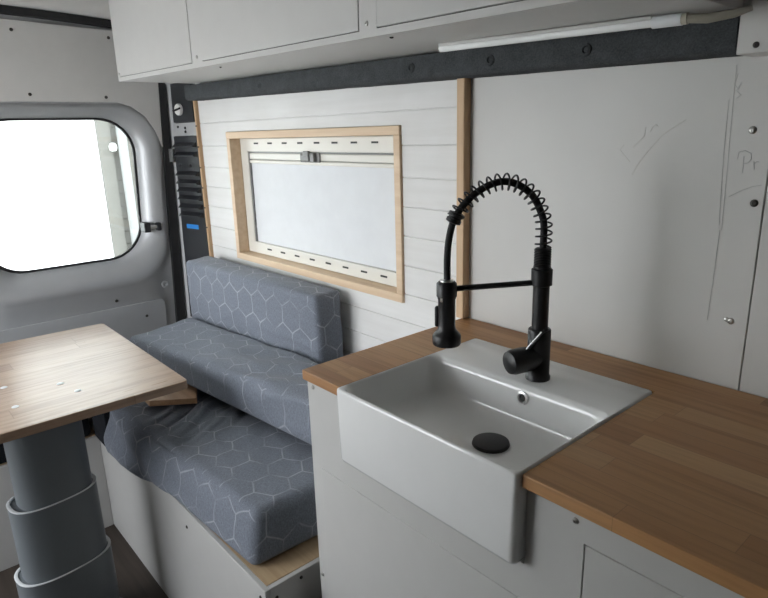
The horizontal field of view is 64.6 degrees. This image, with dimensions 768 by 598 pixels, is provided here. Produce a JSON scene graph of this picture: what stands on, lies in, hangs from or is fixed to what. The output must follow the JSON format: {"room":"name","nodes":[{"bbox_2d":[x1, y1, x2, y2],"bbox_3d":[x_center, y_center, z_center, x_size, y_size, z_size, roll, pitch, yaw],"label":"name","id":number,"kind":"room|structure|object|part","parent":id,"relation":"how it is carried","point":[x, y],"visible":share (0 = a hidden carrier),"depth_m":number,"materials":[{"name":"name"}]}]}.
{"room":"vehicle interior","nodes":[
{"label":"vehicle interior","id":0,"kind":"room"},
{"bbox_2d":[0,524,167,597],"bbox_3d":[-0.154,1.224,0.921,2.050,0.060,4.300,-15,20,-39],"label":"floor","id":1,"kind":"structure","parent":0,"point":[134,580],"depth_m":2.00,"materials":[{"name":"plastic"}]},
{"bbox_2d":[0,427,113,571],"bbox_3d":[-1.596,0.755,1.968,1.227,0.367,0.360,-15,20,-39],"label":"box","id":2,"kind":"object","parent":1,"relation":"on","point":[8,554],"visible":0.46,"depth_m":2.06,"materials":[{"name":"white laminate"}]},
{"bbox_2d":[0,443,6,463],"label":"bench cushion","id":3,"kind":"object","parent":2,"relation":"on","point":[2,452],"depth_m":1.99,"materials":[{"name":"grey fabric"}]},
{"bbox_2d":[82,418,90,436],"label":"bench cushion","id":4,"kind":"object","parent":2,"relation":"on","point":[86,426],"depth_m":2.15,"materials":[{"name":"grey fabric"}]},
{"bbox_2d":[0,324,186,597],"bbox_3d":[-1.126,0.603,1.747,0.933,0.752,0.773,-15,20,-39],"label":"table","id":5,"kind":"object","parent":1,"relation":"on","point":[53,382],"visible":1,"depth_m":1.64,"materials":[{"name":"brown wood"}]},
{"bbox_2d":[89,417,321,597],"bbox_3d":[-0.472,0.665,2.037,0.587,0.440,1.340,-15,20,-39],"label":"box","id":6,"kind":"object","parent":1,"relation":"on","point":[185,557],"visible":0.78,"depth_m":1.65,"materials":[{"name":"white laminate"}]},
{"bbox_2d":[92,412,109,445],"bbox_3d":[-0.760,0.351,2.263,0.586,0.192,0.158,-15,20,-39],"label":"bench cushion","id":7,"kind":"object","parent":6,"relation":"on","point":[100,422],"visible":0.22,"depth_m":2.08,"materials":[{"name":"grey fabric"}]},
{"bbox_2d":[104,389,317,564],"bbox_3d":[-0.392,0.440,1.846,0.629,0.185,0.950,-15,20,-39],"label":"seat cushion","id":8,"kind":"object","parent":6,"relation":"on","point":[250,481],"visible":0.52,"depth_m":1.59,"materials":[{"name":"fabric"}]},
{"bbox_2d":[145,384,196,405],"bbox_3d":[-0.683,0.303,1.982,0.172,0.019,0.165,-3,16,-5],"label":"board","id":9,"kind":"object","parent":8,"relation":"on","point":[189,395],"visible":0.52,"depth_m":1.91,"materials":[{"name":"brown wood"}]},
{"bbox_2d":[129,318,317,444],"bbox_3d":[-0.465,0.215,1.973,1.081,0.158,0.288,12,21,41],"label":"seat cushion","id":10,"kind":"object","parent":8,"relation":"on","point":[265,382],"visible":0.84,"depth_m":1.83,"materials":[{"name":"fabric"}]},
{"bbox_2d":[186,256,342,363],"bbox_3d":[-0.452,0.069,2.163,0.117,0.345,0.869,-15,20,-40],"label":"seat cushion","id":11,"kind":"object","parent":8,"relation":"on","point":[303,318],"visible":0.69,"depth_m":2.00,"materials":[{"name":"fabric"}]},
{"bbox_3d":[-0.031,0.784,1.560,0.572,0.440,0.013,-15,20,-39],"label":"panel","id":12,"kind":"part","parent":6,"relation":"part of","materials":[{"name":"white laminate"}]},
{"bbox_2d":[308,382,744,597],"bbox_3d":[0.517,0.686,0.957,0.475,0.918,1.460,-15,20,-39],"label":"base cabinet","id":13,"kind":"object","parent":1,"relation":"on","point":[373,542],"visible":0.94,"depth_m":1.00,"materials":[{"name":"white laminate"}]},
{"bbox_3d":[0.075,0.718,1.133,0.018,0.666,0.570,-15,20,-39],"label":"door","id":14,"kind":"part","parent":13,"relation":"part of","materials":[{"name":"white laminate"}]},
{"bbox_2d":[302,318,767,597],"bbox_3d":[0.501,0.235,0.826,0.485,0.020,1.458,-15,20,-39],"label":"countertop","id":15,"kind":"structure","parent":13,"relation":"on","point":[680,474],"depth_m":0.83,"materials":[{"name":"brown wood"}]},
{"bbox_2d":[432,173,552,382],"bbox_3d":[0.193,-0.030,1.065,0.216,0.375,0.068,-1,15,1],"label":"kitchen faucet","id":16,"kind":"object","parent":15,"relation":"on","point":[533,359],"visible":1,"depth_m":1.07,"materials":[{"name":"black metal"}]},
{"bbox_3d":[0.196,-0.024,1.076,0.143,0.017,0.010,-2,15,0],"label":"support arm","id":17,"kind":"part","parent":16,"relation":"part of"},
{"bbox_3d":[0.252,0.110,1.099,0.069,0.047,0.046,-8,17,-23],"label":"handle","id":18,"kind":"part","parent":16,"relation":"part of","materials":[{"name":"black metal"}]},
{"bbox_3d":[0.266,0.080,1.088,0.026,0.051,0.032,-15,20,-39],"label":"lever","id":19,"kind":"part","parent":16,"relation":"part of","materials":[{"name":"metal"}]},
{"bbox_2d":[525,326,550,382],"bbox_3d":[0.283,0.100,1.111,0.045,0.096,0.045,-15,20,-39],"label":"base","id":20,"kind":"object","parent":16,"relation":"attached to","point":[539,337],"depth_m":1.09,"materials":[{"name":"black metal"}]},
{"bbox_2d":[337,338,651,563],"bbox_3d":[0.192,0.232,1.100,0.389,0.149,0.404,-15,20,-39],"label":"sink","id":21,"kind":"object","parent":15,"relation":"in","point":[454,434],"visible":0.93,"depth_m":1.05,"materials":[{"name":"white ceramic"}]},
{"bbox_3d":[0.545,0.779,0.592,0.018,0.811,0.816,-15,20,-39],"label":"door","id":22,"kind":"part","parent":13,"relation":"part of","materials":[{"name":"white laminate"}]},
{"bbox_2d":[0,0,208,321],"bbox_3d":[-1.463,-0.101,2.116,1.990,1.930,0.348,-15,20,-39],"label":"pillar","id":23,"kind":"structure","parent":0,"point":[188,239],"depth_m":2.49,"materials":[{"name":"grey paint"}]},
{"bbox_3d":[-1.565,-0.956,1.820,1.800,0.119,0.132,-15,20,-39],"label":"header trim","id":24,"kind":"part","parent":23,"relation":"part of","materials":[{"name":"white"}]},
{"bbox_2d":[0,14,175,343],"bbox_3d":[-1.259,-0.133,2.369,0.947,1.805,0.091,-15,20,-39],"label":"door","id":25,"kind":"structure","parent":23,"relation":"in","point":[50,70],"depth_m":2.36,"materials":[{"name":"silver metal"}]},
{"bbox_2d":[193,101,213,256],"bbox_3d":[-0.713,-0.186,2.532,0.037,1.230,0.012,-15,20,-39],"label":"batten","id":26,"kind":"object","parent":23,"relation":"attached to","point":[195,103],"visible":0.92,"depth_m":2.44,"materials":[{"name":"brown wood"}]},
{"bbox_2d":[198,0,767,397],"bbox_3d":[0.609,0.136,1.096,0.189,1.900,3.945,-15,20,-39],"label":"wall","id":27,"kind":"structure","parent":0,"point":[652,179],"depth_m":1.19,"materials":[{"name":"white wood"}]},
{"bbox_2d":[172,136,208,316],"bbox_3d":[-0.798,-0.285,2.552,0.065,0.775,0.172,-15,20,-39],"label":"door pillar","id":28,"kind":"structure","parent":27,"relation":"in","point":[185,156],"depth_m":2.51,"materials":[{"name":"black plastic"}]},
{"bbox_2d":[226,125,404,302],"bbox_3d":[-0.245,-0.306,1.967,0.057,0.471,0.941,-15,20,-39],"label":"window","id":29,"kind":"structure","parent":27,"relation":"in","point":[339,209],"depth_m":1.92,"materials":[{"name":"brown wood"}]},
{"bbox_3d":[-0.222,-0.443,1.931,0.011,0.035,0.806,-15,20,-39],"label":"blind rail","id":30,"kind":"part","parent":29,"relation":"part of","materials":[{"name":"white plastic"}]},
{"bbox_2d":[252,163,395,270],"bbox_3d":[-0.215,-0.287,1.976,0.004,0.290,0.806,-15,20,-39],"label":"blind","id":31,"kind":"object","parent":29,"relation":"attached to","point":[344,211],"depth_m":1.93,"materials":[{"name":"fabric"}]},
{"bbox_3d":[-0.252,-0.061,2.030,0.014,1.228,1.371,-15,20,-39],"label":"shiplap panel","id":32,"kind":"part","parent":27,"relation":"part of","materials":[{"name":"white wood"}]},
{"bbox_2d":[108,0,743,83],"bbox_3d":[-0.171,-0.754,1.434,0.326,0.363,1.846,-15,21,-39],"label":"upper cabinet","id":33,"kind":"object","parent":27,"relation":"attached to","point":[156,41],"visible":1,"depth_m":1.29,"materials":[{"name":"white laminate"}]},
{"bbox_3d":[-0.699,-0.836,1.796,0.016,0.300,0.565,-15,21,-39],"label":"cabinet door","id":34,"kind":"part","parent":33,"relation":"part of","materials":[{"name":"white laminate"}]},
{"bbox_3d":[-0.257,-0.703,1.311,0.016,0.300,0.645,-15,21,-39],"label":"cabinet door","id":35,"kind":"part","parent":33,"relation":"part of","materials":[{"name":"white laminate"}]},
{"bbox_3d":[0.150,-0.580,0.864,0.016,0.300,0.484,-15,21,-39],"label":"cabinet door","id":36,"kind":"part","parent":33,"relation":"part of","materials":[{"name":"white laminate"}]},
{"bbox_2d":[438,5,752,51],"bbox_3d":[0.311,-0.449,1.026,0.042,0.021,0.552,-16,22,-41],"label":"lamp","id":37,"kind":"object","parent":33,"relation":"attached to","point":[677,19],"visible":1,"depth_m":0.97,"materials":[{"name":"white plastic"}]},
{"bbox_2d":[184,15,740,100],"bbox_3d":[-0.092,-0.589,1.607,0.070,0.089,1.920,-15,20,-39],"label":"rail","id":38,"kind":"object","parent":27,"relation":"attached to","point":[719,39],"visible":0.98,"depth_m":1.19,"materials":[{"name":"grey fabric"}]},
{"bbox_2d":[456,78,470,318],"bbox_3d":[0.190,-0.227,1.432,0.032,0.562,0.023,-15,20,-39],"label":"batten","id":39,"kind":"object","parent":27,"relation":"attached to","point":[463,84],"visible":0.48,"depth_m":1.41,"materials":[{"name":"brown wood"}]},
{"bbox_3d":[0.407,-0.199,1.201,0.012,0.700,0.616,-15,20,-39],"label":"smooth panel","id":40,"kind":"part","parent":27,"relation":"part of","materials":[{"name":"white paint"}]},
{"bbox_3d":[0.962,-0.451,0.399,0.065,0.414,1.278,-15,20,-39],"label":"panel","id":41,"kind":"part","parent":27,"relation":"part of","materials":[{"name":"white paint"}]},
{"bbox_3d":[1.019,-0.030,0.525,0.012,0.700,1.232,-15,20,-39],"label":"panel","id":42,"kind":"part","parent":27,"relation":"part of","materials":[{"name":"white paint"}]},
{"label":"outside","id":43,"kind":"structure","parent":0,"visible":0},
{"bbox_3d":[-10.493,-0.797,12.252,60.000,0.380,48.000,-15,20,-39],"label":"ground","id":44,"kind":"structure","parent":43,"visible":0},
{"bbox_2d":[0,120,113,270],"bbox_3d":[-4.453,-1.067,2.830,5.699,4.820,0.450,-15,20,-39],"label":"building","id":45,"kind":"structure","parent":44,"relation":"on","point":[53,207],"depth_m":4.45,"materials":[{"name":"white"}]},
{"bbox_2d":[94,120,138,256],"bbox_3d":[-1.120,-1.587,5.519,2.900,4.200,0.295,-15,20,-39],"label":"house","id":46,"kind":"structure","parent":44,"relation":"on","point":[117,167],"depth_m":4.73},
{"bbox_2d":[109,143,116,150],"bbox_3d":[-2.074,-1.163,4.646,0.061,0.062,0.061,-15,20,-39],"label":"wall lamp","id":47,"kind":"object","parent":46,"relation":"attached to","point":[112,146],"visible":1,"depth_m":4.63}
]}

